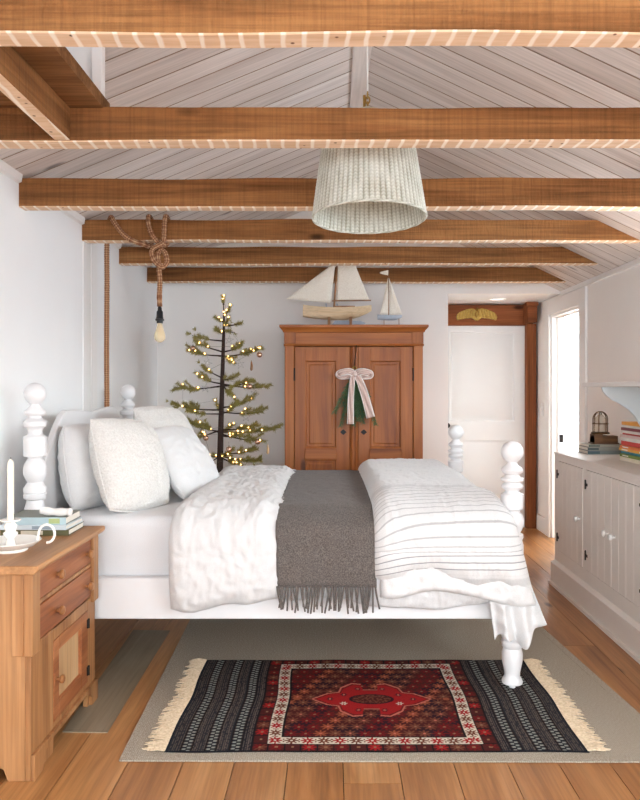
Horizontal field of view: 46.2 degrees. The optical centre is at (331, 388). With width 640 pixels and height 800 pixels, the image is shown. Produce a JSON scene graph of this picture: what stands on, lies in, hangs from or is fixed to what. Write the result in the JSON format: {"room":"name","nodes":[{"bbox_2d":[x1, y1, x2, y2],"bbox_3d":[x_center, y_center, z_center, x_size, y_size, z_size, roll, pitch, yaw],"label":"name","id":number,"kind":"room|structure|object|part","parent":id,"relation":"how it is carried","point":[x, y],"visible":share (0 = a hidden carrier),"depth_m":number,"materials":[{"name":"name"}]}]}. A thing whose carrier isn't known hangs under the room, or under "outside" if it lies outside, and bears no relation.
{"room":"bedroom","nodes":[
{"label":"bedroom","id":0,"kind":"room"},
{"bbox_2d":[0,172,156,523],"bbox_3d":[-1.580,0.158,1.065,0.120,2.496,11.130,0,0,0],"label":"wall","id":1,"kind":"structure","parent":0,"point":[41,252],"depth_m":4.07,"materials":[{"name":"paint"}]},
{"bbox_2d":[0,159,154,267],"bbox_3d":[-1.508,-1.016,1.065,0.024,0.043,10.930,0,0,0],"label":"trim","id":2,"kind":"structure","parent":1,"relation":"attached to","point":[6,169],"depth_m":3.61,"materials":[{"name":"paint"}]},
{"bbox_2d":[83,241,96,410],"bbox_3d":[-1.515,0.183,4.705,0.010,2.346,0.270,0,0,0],"label":"trim","id":3,"kind":"structure","parent":1,"relation":"attached to","point":[89,249],"depth_m":4.68,"materials":[{"name":"paint"}]},
{"bbox_2d":[66,47,104,96],"bbox_3d":[-1.175,-1.165,2.717,0.695,0.287,0.045,0,0,0],"label":"wall","id":4,"kind":"structure","parent":0,"point":[91,60],"depth_m":2.71,"materials":[{"name":"paint"}]},
{"bbox_2d":[0,47,352,266],"bbox_3d":[-0.721,-1.407,1.065,1.751,0.771,11.130,0,0,0],"label":"ceiling","id":5,"kind":"structure","parent":0,"point":[300,76],"depth_m":3.76,"materials":[{"name":"white wood"}]},
{"bbox_2d":[349,47,371,107],"bbox_3d":[0.150,-1.692,1.065,0.090,0.023,10.930,0,0,0],"label":"board","id":6,"kind":"object","parent":5,"relation":"attached to","point":[358,76],"depth_m":4.03,"materials":[{"name":"white wood"}]},
{"bbox_2d":[311,47,426,233],"bbox_3d":[0.157,-1.190,3.160,0.486,0.977,0.486,0,0,-5],"label":"pendant lamp","id":7,"kind":"object","parent":6,"relation":"hanging from","point":[358,190],"visible":0.87,"depth_m":3.02,"materials":[{"name":"white fabric"}]},
{"bbox_3d":[0.148,-1.229,3.191,0.032,0.081,0.025,-1,-3,0],"label":"chain","id":8,"kind":"part","parent":7,"relation":"part of","materials":[{"name":"gold metal"}]},
{"bbox_3d":[0.149,-1.469,3.206,0.008,0.420,0.008,-1,-4,0],"label":"cord","id":9,"kind":"part","parent":7,"relation":"part of","materials":[{"name":"white fabric"}]},
{"bbox_3d":[0.155,-0.906,3.171,0.483,0.368,0.484,-1,-4,0],"label":"lamp shade","id":10,"kind":"part","parent":7,"relation":"part of","materials":[{"name":"white fabric"}]},
{"bbox_2d":[0,527,639,799],"bbox_3d":[1.284,1.384,1.179,5.708,0.064,15.042,0,0,0],"label":"floor","id":11,"kind":"structure","parent":0,"point":[80,766],"depth_m":2.69,"materials":[{"name":"brown wood"}]},
{"bbox_2d":[0,526,104,780],"bbox_3d":[-1.258,0.980,2.935,0.513,0.752,0.760,0,0,0],"label":"nightstand","id":12,"kind":"object","parent":11,"relation":"on","point":[49,592],"visible":1,"depth_m":2.70,"materials":[{"name":"brown wood"}]},
{"bbox_3d":[-1.275,0.995,2.601,0.430,0.722,0.022,0,0,0],"label":"panel","id":13,"kind":"part","parent":12,"relation":"part of","materials":[{"name":"brown wood"}]},
{"bbox_3d":[-1.081,0.777,2.584,0.042,0.287,0.012,0,0,0],"label":"corner post","id":14,"kind":"part","parent":12,"relation":"part of","materials":[{"name":"brown wood"}]},
{"bbox_2d":[0,518,55,553],"bbox_3d":[-1.191,0.545,2.793,0.241,0.118,0.218,0,0,39],"label":"candle holder","id":15,"kind":"object","parent":12,"relation":"on","point":[11,542],"visible":0.98,"depth_m":2.79,"materials":[{"name":"white ceramic"}]},
{"bbox_2d":[7,457,13,519],"bbox_3d":[-1.200,0.376,2.800,0.024,0.243,0.024,0,0,0],"label":"candle","id":16,"kind":"object","parent":15,"relation":"on","point":[10,464],"visible":0.95,"depth_m":2.79,"materials":[{"name":"beige wax"}]},
{"bbox_3d":[-1.200,0.539,2.800,0.076,0.106,0.076,0,0,0],"label":"stem","id":17,"kind":"part","parent":15,"relation":"part of","materials":[{"name":"white ceramic"}]},
{"bbox_3d":[-1.200,0.584,2.800,0.218,0.040,0.218,0,0,0],"label":"dish","id":18,"kind":"part","parent":15,"relation":"part of","materials":[{"name":"white ceramic"}]},
{"bbox_3d":[-1.068,0.540,2.800,0.074,0.078,0.010,0,0,0],"label":"handle","id":19,"kind":"part","parent":15,"relation":"part of","materials":[{"name":"white ceramic"}]},
{"bbox_3d":[-1.044,0.777,2.611,0.032,0.287,0.067,0,0,0],"label":"corner post","id":20,"kind":"part","parent":12,"relation":"part of","materials":[{"name":"brown wood"}]},
{"bbox_2d":[0,521,83,535],"bbox_3d":[-1.225,0.592,3.184,0.280,0.024,0.202,0,0,-1],"label":"book","id":21,"kind":"object","parent":12,"relation":"on","point":[77,527],"visible":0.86,"depth_m":3.08,"materials":[{"name":"paper"}]},
{"bbox_2d":[0,517,82,529],"bbox_3d":[-1.230,0.570,3.179,0.280,0.019,0.202,0,0,1],"label":"book","id":22,"kind":"object","parent":21,"relation":"on","point":[78,520],"visible":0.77,"depth_m":3.08,"materials":[{"name":"white paper"}]},
{"bbox_2d":[5,510,80,524],"bbox_3d":[-1.225,0.544,3.189,0.250,0.030,0.202,0,0,-1],"label":"book","id":23,"kind":"object","parent":22,"relation":"on","point":[28,517],"visible":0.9,"depth_m":3.09,"materials":[{"name":"paper"}]},
{"bbox_2d":[39,507,72,515],"bbox_3d":[-1.150,0.510,3.125,0.132,0.043,0.038,0,0,-5],"label":"paperweight","id":24,"kind":"object","parent":23,"relation":"on","point":[43,510],"visible":1,"depth_m":3.11,"materials":[{"name":"white stone"}]},
{"bbox_3d":[-1.050,1.053,2.940,0.020,0.606,0.700,0,0,0],"label":"frame","id":25,"kind":"part","parent":12,"relation":"part of","materials":[{"name":"brown wood"}]},
{"bbox_3d":[-1.022,0.835,2.830,0.031,0.036,0.036,0,0,0],"label":"knob","id":26,"kind":"part","parent":12,"relation":"part of","materials":[{"name":"brown wood"}]},
{"bbox_3d":[-1.022,0.699,2.830,0.031,0.036,0.036,0,0,0],"label":"knob","id":27,"kind":"part","parent":12,"relation":"part of","materials":[{"name":"brown wood"}]},
{"bbox_3d":[-1.022,1.094,2.830,0.031,0.034,0.034,0,0,0],"label":"knob","id":28,"kind":"part","parent":12,"relation":"part of","materials":[{"name":"brown wood"}]},
{"bbox_3d":[-1.059,0.830,2.940,0.042,0.122,0.584,0,0,0],"label":"drawer","id":29,"kind":"part","parent":12,"relation":"part of","materials":[{"name":"brown wood"}]},
{"bbox_3d":[-1.059,0.694,2.940,0.042,0.107,0.584,0,0,0],"label":"drawer","id":30,"kind":"part","parent":12,"relation":"part of","materials":[{"name":"brown wood"}]},
{"bbox_3d":[-1.057,1.087,2.982,0.010,0.202,0.265,0,0,0],"label":"panel","id":31,"kind":"part","parent":12,"relation":"part of","materials":[{"name":"brown wood"}]},
{"bbox_3d":[-1.049,1.093,2.995,0.022,0.301,0.386,0,0,0],"label":"door","id":32,"kind":"part","parent":12,"relation":"part of","materials":[{"name":"brown wood"}]},
{"bbox_3d":[-1.022,0.835,3.170,0.031,0.036,0.036,0,0,0],"label":"knob","id":33,"kind":"part","parent":12,"relation":"part of","materials":[{"name":"brown wood"}]},
{"bbox_3d":[-1.022,0.699,3.170,0.031,0.036,0.036,0,0,0],"label":"knob","id":34,"kind":"part","parent":12,"relation":"part of","materials":[{"name":"brown wood"}]},
{"bbox_3d":[-1.044,0.777,3.268,0.032,0.287,0.067,0,0,0],"label":"corner post","id":35,"kind":"part","parent":12,"relation":"part of","materials":[{"name":"brown wood"}]},
{"bbox_2d":[166,294,283,472],"bbox_3d":[-0.803,0.318,5.590,0.906,2.078,0.455,0,0,3],"label":"tree","id":36,"kind":"object","parent":11,"relation":"on","point":[221,430],"visible":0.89,"depth_m":5.59,"materials":[{"name":"green plant"}]},
{"bbox_2d":[182,295,262,464],"bbox_3d":[-0.820,-0.048,5.578,0.607,1.312,0.358,0,0,0],"label":"string lights","id":37,"kind":"object","parent":36,"relation":"attached to","point":[223,295],"visible":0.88,"depth_m":5.56,"materials":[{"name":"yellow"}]},
{"bbox_2d":[279,325,428,470],"bbox_3d":[0.170,0.428,6.086,1.158,1.855,0.568,0,0,0],"label":"wardrobe","id":38,"kind":"object","parent":11,"relation":"on","point":[314,354],"visible":0.62,"depth_m":5.85,"materials":[{"name":"brown wood"}]},
{"bbox_3d":[-0.087,0.506,5.844,0.260,0.084,0.012,0,0,0],"label":"lock rail","id":39,"kind":"part","parent":38,"relation":"part of","materials":[{"name":"brown wood"}]},
{"bbox_3d":[-0.087,0.118,5.858,0.237,0.675,0.014,0,0,0],"label":"panel","id":40,"kind":"part","parent":38,"relation":"part of","materials":[{"name":"brown wood"}]},
{"bbox_3d":[-0.087,0.836,5.858,0.237,0.560,0.014,0,0,0],"label":"panel","id":41,"kind":"part","parent":38,"relation":"part of","materials":[{"name":"brown wood"}]},
{"bbox_3d":[-0.076,0.446,5.862,0.425,1.550,0.024,0,0,0],"label":"door","id":42,"kind":"part","parent":38,"relation":"part of","materials":[{"name":"brown wood"}]},
{"bbox_2d":[287,266,371,324],"bbox_3d":[-0.026,-0.776,6.020,0.686,0.552,0.132,0,0,0],"label":"model sailboat","id":43,"kind":"object","parent":38,"relation":"on","point":[350,287],"visible":0.87,"depth_m":6.01,"materials":[{"name":"canvas"},{"name":"wood"}]},
{"bbox_3d":[0.170,-0.469,6.086,1.158,0.060,0.568,0,0,0],"label":"cornice","id":44,"kind":"part","parent":38,"relation":"part of","materials":[{"name":"brown wood"}]},
{"bbox_2d":[331,345,377,427],"bbox_3d":[0.176,-0.017,5.788,0.374,0.656,0.111,0,0,2],"label":"swag","id":45,"kind":"object","parent":38,"relation":"hanging from","point":[357,396],"visible":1,"depth_m":5.75,"materials":[{"name":"white fabric"}]},
{"bbox_3d":[0.417,0.446,5.862,0.423,1.550,0.024,0,0,0],"label":"door","id":46,"kind":"part","parent":38,"relation":"part of","materials":[{"name":"brown wood"}]},
{"bbox_3d":[0.417,0.118,5.858,0.238,0.675,0.014,0,0,0],"label":"panel","id":47,"kind":"part","parent":38,"relation":"part of","materials":[{"name":"brown wood"}]},
{"bbox_3d":[0.417,0.506,5.844,0.261,0.084,0.012,0,0,0],"label":"lock rail","id":48,"kind":"part","parent":38,"relation":"part of","materials":[{"name":"brown wood"}]},
{"bbox_2d":[377,270,401,319],"bbox_3d":[0.462,-0.726,6.000,0.196,0.453,0.069,0,0,0],"label":"model sailboat","id":49,"kind":"object","parent":38,"relation":"on","point":[395,312],"visible":0.99,"depth_m":5.99,"materials":[{"name":"white fabric"}]},
{"bbox_2d":[119,619,639,762],"bbox_3d":[0.225,1.352,4.008,2.170,0.007,2.585,0,0,0],"label":"sisal rug","id":50,"kind":"object","parent":11,"relation":"on","point":[614,720],"visible":0.44,"depth_m":3.80,"materials":[{"name":"beige wicker"}]},
{"bbox_2d":[23,383,523,687],"bbox_3d":[-0.263,0.664,4.150,2.254,1.384,1.644,0,0,0],"label":"bed","id":51,"kind":"object","parent":50,"relation":"on","point":[119,597],"visible":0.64,"depth_m":3.36,"materials":[{"name":"paint"}]},
{"bbox_3d":[-1.338,0.664,3.380,0.103,1.384,0.103,0,0,0],"label":"post","id":52,"kind":"part","parent":51,"relation":"part of","materials":[{"name":"paint"}]},
{"bbox_3d":[-1.338,0.566,4.150,0.032,0.920,1.540,0,0,0],"label":"headboard","id":53,"kind":"part","parent":51,"relation":"part of","materials":[{"name":"paint"}]},
{"bbox_3d":[-1.338,0.664,4.920,0.103,1.384,0.103,0,0,0],"label":"post","id":54,"kind":"part","parent":51,"relation":"part of","materials":[{"name":"paint"}]},
{"bbox_2d":[80,489,183,575],"bbox_3d":[-0.263,0.758,4.150,2.090,0.354,1.480,0,0,0],"label":"mattress","id":55,"kind":"object","parent":51,"relation":"on","point":[135,543],"visible":0.14,"depth_m":3.41,"materials":[{"name":"white fabric"}]},
{"bbox_2d":[57,423,104,509],"bbox_3d":[-1.181,0.383,3.800,0.254,0.428,0.583,0,0,18],"label":"pillow","id":56,"kind":"object","parent":55,"relation":"on","point":[80,490],"visible":0.44,"depth_m":3.54,"materials":[{"name":"white fabric"}]},
{"bbox_2d":[88,418,169,511],"bbox_3d":[-0.985,0.370,3.670,0.284,0.462,0.482,0,0,25],"label":"pillow","id":57,"kind":"object","parent":55,"relation":"on","point":[128,460],"visible":1,"depth_m":3.53,"materials":[{"name":"fabric"}]},
{"bbox_2d":[133,406,193,488],"bbox_3d":[-0.956,0.341,4.440,0.279,0.482,0.632,0,0,11],"label":"pillow","id":58,"kind":"object","parent":55,"relation":"on","point":[155,416],"visible":0.28,"depth_m":4.32,"materials":[{"name":"fabric"}]},
{"bbox_2d":[153,426,219,499],"bbox_3d":[-0.790,0.397,4.060,0.298,0.392,0.463,0,0,18],"label":"pillow","id":59,"kind":"object","parent":55,"relation":"on","point":[190,466],"visible":0.7,"depth_m":3.92,"materials":[{"name":"white fabric"}]},
{"bbox_2d":[169,465,489,612],"bbox_3d":[0.010,0.728,4.142,1.460,0.501,1.830,0,0,0],"label":"duvet","id":60,"kind":"object","parent":55,"relation":"on","point":[222,536],"visible":0.38,"depth_m":3.27,"materials":[{"name":"white fabric"}]},
{"bbox_2d":[276,470,379,613],"bbox_3d":[-0.031,0.745,4.141,0.484,0.467,1.785,0,0,0],"label":"throw blanket","id":61,"kind":"object","parent":60,"relation":"on","point":[325,535],"visible":1,"depth_m":3.26,"materials":[{"name":"grey fabric"}]},
{"bbox_2d":[358,458,546,649],"bbox_3d":[0.547,0.784,4.142,0.766,0.689,1.921,0,0,0],"label":"coverlet","id":62,"kind":"object","parent":60,"relation":"on","point":[435,529],"visible":0.99,"depth_m":3.23,"materials":[{"name":"fabric"}]},
{"bbox_3d":[-0.263,0.939,3.380,2.090,0.185,0.044,0,0,0],"label":"rail","id":63,"kind":"part","parent":51,"relation":"part of","materials":[{"name":"paint"}]},
{"bbox_3d":[0.812,0.791,4.920,0.104,1.116,0.104,0,0,0],"label":"post","id":64,"kind":"part","parent":51,"relation":"part of","materials":[{"name":"paint"}]},
{"bbox_3d":[0.812,0.788,3.380,0.104,1.110,0.104,0,0,0],"label":"post","id":65,"kind":"part","parent":51,"relation":"part of","materials":[{"name":"paint"}]},
{"bbox_2d":[142,658,610,752],"bbox_3d":[0.167,1.342,3.254,1.760,0.014,0.947,0,0,0],"label":"rug","id":66,"kind":"object","parent":50,"relation":"on","point":[378,706],"visible":1,"depth_m":3.14,"materials":[{"name":"fabric"}]},
{"bbox_2d":[525,324,535,528],"bbox_3d":[1.938,0.361,7.340,0.095,1.990,0.120,0,0,0],"label":"post","id":67,"kind":"object","parent":11,"relation":"on","point":[530,329],"visible":0.94,"depth_m":7.28,"materials":[{"name":"brown wood"}]},
{"bbox_2d":[523,302,538,323],"bbox_3d":[1.907,-0.732,7.263,0.115,0.195,0.275,0,0,0],"label":"corbel","id":68,"kind":"object","parent":67,"relation":"on","point":[529,308],"visible":0.85,"depth_m":7.14,"materials":[{"name":"brown wood"}]},
{"bbox_2d":[548,454,584,607],"bbox_3d":[1.742,0.903,4.940,0.455,0.905,0.620,0,0,0],"label":"base cabinet","id":69,"kind":"object","parent":11,"relation":"on","point":[568,565],"visible":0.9,"depth_m":4.90,"materials":[{"name":"paint"}]},
{"bbox_3d":[1.567,0.802,4.920,0.021,0.611,0.510,0,0,0],"label":"door","id":70,"kind":"part","parent":69,"relation":"part of","materials":[{"name":"paint"}]},
{"bbox_3d":[1.538,0.816,4.715,0.038,0.038,0.038,0,0,0],"label":"knob","id":71,"kind":"part","parent":69,"relation":"part of","materials":[{"name":"white ceramic"}]},
{"bbox_2d":[577,462,639,661],"bbox_3d":[1.742,0.903,4.175,0.455,0.905,0.910,0,0,0],"label":"base cabinet","id":72,"kind":"object","parent":11,"relation":"on","point":[610,591],"visible":0.98,"depth_m":4.13,"materials":[{"name":"paint"}]},
{"bbox_3d":[1.567,0.802,4.393,0.021,0.611,0.415,0,0,0],"label":"door","id":73,"kind":"part","parent":72,"relation":"part of","materials":[{"name":"paint"}]},
{"bbox_3d":[1.538,0.816,4.235,0.038,0.038,0.038,0,0,0],"label":"knob","id":74,"kind":"part","parent":72,"relation":"part of","materials":[{"name":"white ceramic"}]},
{"bbox_3d":[1.538,0.816,4.130,0.038,0.038,0.038,0,0,0],"label":"knob","id":75,"kind":"part","parent":72,"relation":"part of","materials":[{"name":"white ceramic"}]},
{"bbox_3d":[1.567,0.802,3.973,0.021,0.611,0.415,0,0,0],"label":"door","id":76,"kind":"part","parent":72,"relation":"part of","materials":[{"name":"paint"}]},
{"bbox_3d":[1.743,0.904,3.275,0.455,0.905,0.890,0,0,0],"label":"cabinet","id":77,"kind":"object","parent":11,"relation":"on","visible":0},
{"bbox_2d":[554,452,639,477],"bbox_3d":[1.776,0.445,4.046,0.445,0.012,2.432,0,0,0],"label":"countertop","id":78,"kind":"structure","parent":77,"relation":"on","point":[613,462],"depth_m":4.54,"materials":[{"name":"paint"}]},
{"bbox_2d":[578,448,620,453],"bbox_3d":[1.850,0.426,5.129,0.270,0.024,0.202,0,0,0],"label":"book","id":79,"kind":"object","parent":78,"relation":"on","point":[580,450],"visible":0.62,"depth_m":5.03,"materials":[{"name":"paper"}]},
{"bbox_2d":[578,445,620,450],"bbox_3d":[1.849,0.403,5.133,0.263,0.022,0.199,0,0,0],"label":"book","id":80,"kind":"object","parent":79,"relation":"on","point":[580,446],"visible":0.64,"depth_m":5.03,"materials":[{"name":"grey paper"}]},
{"bbox_2d":[580,443,620,446],"bbox_3d":[1.850,0.383,5.137,0.250,0.018,0.197,0,0,0],"label":"book","id":81,"kind":"object","parent":80,"relation":"on","point":[581,444],"visible":0.63,"depth_m":5.05,"materials":[{"name":"grey paper"}]},
{"bbox_2d":[588,411,618,443],"bbox_3d":[1.857,0.262,5.130,0.175,0.222,0.124,0,0,0],"label":"lantern","id":82,"kind":"object","parent":81,"relation":"on","point":[596,437],"visible":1,"depth_m":5.08,"materials":[{"name":"brown wood"}]},
{"bbox_2d":[620,456,639,464],"bbox_3d":[1.872,0.426,4.494,0.180,0.024,0.300,0,0,0],"label":"book","id":83,"kind":"object","parent":78,"relation":"on","point":[621,457],"visible":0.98,"depth_m":4.48,"materials":[{"name":"beige paper"}]},
{"bbox_2d":[620,453,639,459],"bbox_3d":[1.870,0.406,4.492,0.181,0.017,0.300,0,0,0],"label":"book","id":84,"kind":"object","parent":83,"relation":"on","point":[621,454],"visible":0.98,"depth_m":4.48,"materials":[{"name":"green paper"}]},
{"bbox_2d":[621,450,639,456],"bbox_3d":[1.885,0.388,4.518,0.171,0.018,0.300,0,0,0],"label":"book","id":85,"kind":"object","parent":84,"relation":"on","point":[625,452],"visible":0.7,"depth_m":4.52,"materials":[{"name":"paper"}]},
{"bbox_2d":[619,447,639,453],"bbox_3d":[1.872,0.370,4.509,0.180,0.016,0.300,0,0,0],"label":"book","id":86,"kind":"object","parent":85,"relation":"on","point":[622,449],"visible":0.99,"depth_m":4.49,"materials":[{"name":"orange paper"}]},
{"bbox_2d":[620,445,639,450],"bbox_3d":[1.871,0.354,4.494,0.181,0.016,0.300,0,0,0],"label":"book","id":87,"kind":"object","parent":86,"relation":"on","point":[621,446],"visible":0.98,"depth_m":4.49,"materials":[{"name":"orange paper"}]},
{"bbox_2d":[621,440,639,447],"bbox_3d":[1.885,0.333,4.519,0.171,0.026,0.300,0,0,0],"label":"book","id":88,"kind":"object","parent":87,"relation":"on","point":[626,443],"visible":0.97,"depth_m":4.52,"materials":[{"name":"red paper"}]},
{"bbox_2d":[622,437,639,443],"bbox_3d":[1.882,0.308,4.497,0.173,0.022,0.300,0,0,0],"label":"book","id":89,"kind":"object","parent":88,"relation":"on","point":[623,438],"visible":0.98,"depth_m":4.51,"materials":[{"name":"white paper"}]},
{"bbox_2d":[620,434,639,439],"bbox_3d":[1.879,0.289,4.516,0.174,0.016,0.300,0,0,0],"label":"book","id":90,"kind":"object","parent":89,"relation":"on","point":[621,435],"visible":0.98,"depth_m":4.51,"materials":[{"name":"white paper"}]},
{"bbox_2d":[157,211,559,468],"bbox_3d":[0.190,-0.170,6.580,3.620,3.151,0.100,0,0,0],"label":"wall","id":91,"kind":"structure","parent":0,"point":[263,307],"depth_m":6.53,"materials":[{"name":"paint"}]},
{"bbox_2d":[366,46,639,304],"bbox_3d":[1.123,-1.311,1.500,1.954,0.962,12.000,0,0,0],"label":"ceiling","id":92,"kind":"structure","parent":0,"point":[399,77],"depth_m":3.80,"materials":[{"name":"white wood"}]},
{"bbox_2d":[0,0,639,47],"bbox_3d":[0.203,-0.953,1.903,3.445,0.142,0.084,0,0,0],"label":"ceiling beam","id":93,"kind":"structure","parent":92,"relation":"attached to","point":[29,23],"depth_m":1.86,"materials":[{"name":"brown wood"}]},
{"bbox_2d":[0,107,639,148],"bbox_3d":[0.206,-0.942,2.708,3.451,0.124,0.088,0,0,0],"label":"ceiling beam","id":94,"kind":"structure","parent":92,"relation":"attached to","point":[105,127],"depth_m":2.67,"materials":[{"name":"brown wood"}]},
{"bbox_2d":[0,46,69,139],"bbox_3d":[-0.959,-0.943,2.307,0.055,0.115,0.723,0,0,0],"label":"ceiling beam","id":95,"kind":"structure","parent":94,"relation":"attached to","point":[19,81],"depth_m":2.35,"materials":[{"name":"brown wood"}]},
{"bbox_2d":[0,46,109,107],"bbox_3d":[-1.167,-1.022,2.225,0.706,0.045,1.048,0,0,0],"label":"deck","id":96,"kind":"object","parent":94,"relation":"on","point":[56,66],"visible":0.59,"depth_m":2.42,"materials":[{"name":"brown wood"}]},
{"bbox_2d":[19,177,639,210],"bbox_3d":[0.205,-0.954,3.679,3.449,0.145,0.082,0,0,0],"label":"ceiling beam","id":97,"kind":"structure","parent":92,"relation":"attached to","point":[486,193],"depth_m":3.64,"materials":[{"name":"brown wood"}]},
{"bbox_2d":[147,267,565,283],"bbox_3d":[0.209,-0.940,6.199,3.458,0.128,0.082,0,0,0],"label":"ceiling beam","id":98,"kind":"structure","parent":92,"relation":"attached to","point":[417,275],"depth_m":6.16,"materials":[{"name":"brown wood"}]},
{"bbox_2d":[119,246,597,265],"bbox_3d":[0.195,-0.953,5.389,3.430,0.129,0.082,0,0,0],"label":"ceiling beam","id":99,"kind":"structure","parent":92,"relation":"attached to","point":[382,255],"depth_m":5.35,"materials":[{"name":"brown wood"}]},
{"bbox_2d":[82,219,639,243],"bbox_3d":[0.184,-0.967,4.599,3.409,0.136,0.082,0,0,0],"label":"ceiling beam","id":100,"kind":"structure","parent":92,"relation":"attached to","point":[430,231],"depth_m":4.56,"materials":[{"name":"brown wood"}]},
{"bbox_2d":[104,214,169,406],"bbox_3d":[-1.208,0.114,4.600,0.472,2.366,0.197,0,0,5],"label":"pendant","id":101,"kind":"object","parent":100,"relation":"hanging from","point":[156,261],"visible":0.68,"depth_m":4.54,"materials":[{"name":"brown fabric"}]},
{"bbox_2d":[155,306,163,323],"bbox_3d":[-1.038,-0.449,4.520,0.052,0.106,0.052,0,0,0],"label":"socket","id":102,"kind":"object","parent":101,"relation":"attached to","point":[159,315],"depth_m":4.51,"materials":[{"name":"black plastic"}]},
{"bbox_2d":[488,298,505,299],"bbox_3d":[1.520,-0.826,6.900,0.160,0.008,0.160,0,0,0],"label":"recessed light","id":103,"kind":"object","parent":92,"relation":"in","point":[490,298],"visible":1,"depth_m":6.89,"materials":[{"name":"paint"}]},
{"bbox_2d":[535,265,639,527],"bbox_3d":[3.050,0.131,2.100,2.100,2.550,13.200,0,0,0],"label":"wall","id":104,"kind":"structure","parent":0,"point":[613,302],"depth_m":5.50,"materials":[{"name":"paint"}]},
{"bbox_2d":[537,513,544,533],"bbox_3d":[1.991,1.281,7.125,0.018,0.150,0.290,0,0,0],"label":"baseboard","id":105,"kind":"structure","parent":104,"relation":"attached to","point":[540,519],"depth_m":7.10,"materials":[{"name":"paint"}]},
{"bbox_2d":[545,286,586,537],"bbox_3d":[2.049,0.276,6.425,0.142,2.161,1.110,0,0,0],"label":"door","id":106,"kind":"structure","parent":104,"relation":"in","point":[557,309],"depth_m":6.83,"materials":[{"name":"paint"}]},
{"bbox_2d":[565,313,578,438],"bbox_3d":[3.000,-0.159,8.585,1.560,1.470,0.170,0,0,0],"label":"window","id":107,"kind":"structure","parent":104,"relation":"in","point":[571,430],"depth_m":8.57,"materials":[{"name":"glass"}]},
{"bbox_3d":[3.000,0.516,8.560,1.560,0.120,0.120,0,0,0],"label":"sill","id":108,"kind":"part","parent":107,"relation":"part of","materials":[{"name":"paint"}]},
{"bbox_2d":[560,258,639,295],"bbox_3d":[1.993,-0.829,1.065,0.014,0.040,10.930,0,0,0],"label":"trim","id":109,"kind":"structure","parent":104,"relation":"attached to","point":[635,262],"depth_m":5.49,"materials":[{"name":"paint"}]},
{"bbox_2d":[582,381,639,425],"bbox_3d":[1.754,0.180,3.740,0.489,0.436,1.580,0,0,0],"label":"wall shelf","id":110,"kind":"object","parent":104,"relation":"attached to","point":[626,394],"visible":1,"depth_m":4.20,"materials":[{"name":"paint"}]},
{"bbox_3d":[1.500,0.263,7.450,1.200,2.286,0.100,0,0,0],"label":"wall","id":111,"kind":"structure","parent":0,"visible":0},
{"bbox_2d":[448,326,524,526],"bbox_3d":[1.462,0.368,7.342,0.865,1.975,0.106,0,0,0],"label":"door","id":112,"kind":"structure","parent":111,"relation":"in","point":[486,364],"depth_m":7.37,"materials":[{"name":"paint"}]},
{"bbox_2d":[448,305,525,325],"bbox_3d":[1.455,-0.721,7.350,0.890,0.200,0.100,0,0,0],"label":"beam","id":113,"kind":"structure","parent":111,"relation":"attached to","point":[507,315],"depth_m":7.30,"materials":[{"name":"brown wood"}]},
{"bbox_2d":[456,308,496,320],"bbox_3d":[1.407,-0.726,7.280,0.400,0.125,0.038,0,0,0],"label":"wall plaque","id":114,"kind":"object","parent":113,"relation":"attached to","point":[477,314],"visible":1,"depth_m":7.28,"materials":[{"name":"gold metal"}]},
{"bbox_3d":[1.884,0.275,4.493,0.172,0.010,0.300,0,0,0],"label":"book","id":115,"kind":"object","parent":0,"visible":0},
{"bbox_2d":[621,430,639,434],"bbox_3d":[1.880,0.262,4.508,0.175,0.016,0.300,0,0,0],"label":"book","id":116,"kind":"object","parent":115,"relation":"on","point":[622,431],"visible":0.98,"depth_m":4.51,"materials":[{"name":"paper"}]},
{"bbox_2d":[621,427,639,432],"bbox_3d":[1.877,0.245,4.493,0.176,0.017,0.300,0,0,0],"label":"book","id":117,"kind":"object","parent":116,"relation":"on","point":[622,428],"visible":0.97,"depth_m":4.49,"materials":[{"name":"paper"}]},
{"bbox_2d":[621,425,639,428],"bbox_3d":[1.883,0.229,4.509,0.172,0.014,0.300,0,0,0],"label":"book","id":118,"kind":"object","parent":117,"relation":"on","point":[625,426],"visible":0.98,"depth_m":4.52,"materials":[{"name":"white paper"}]},
{"bbox_2d":[622,421,639,426],"bbox_3d":[1.884,0.212,4.510,0.171,0.020,0.300,0,0,0],"label":"book","id":119,"kind":"object","parent":118,"relation":"on","point":[629,423],"visible":1,"depth_m":4.53,"materials":[{"name":"orange paper"}]}
]}

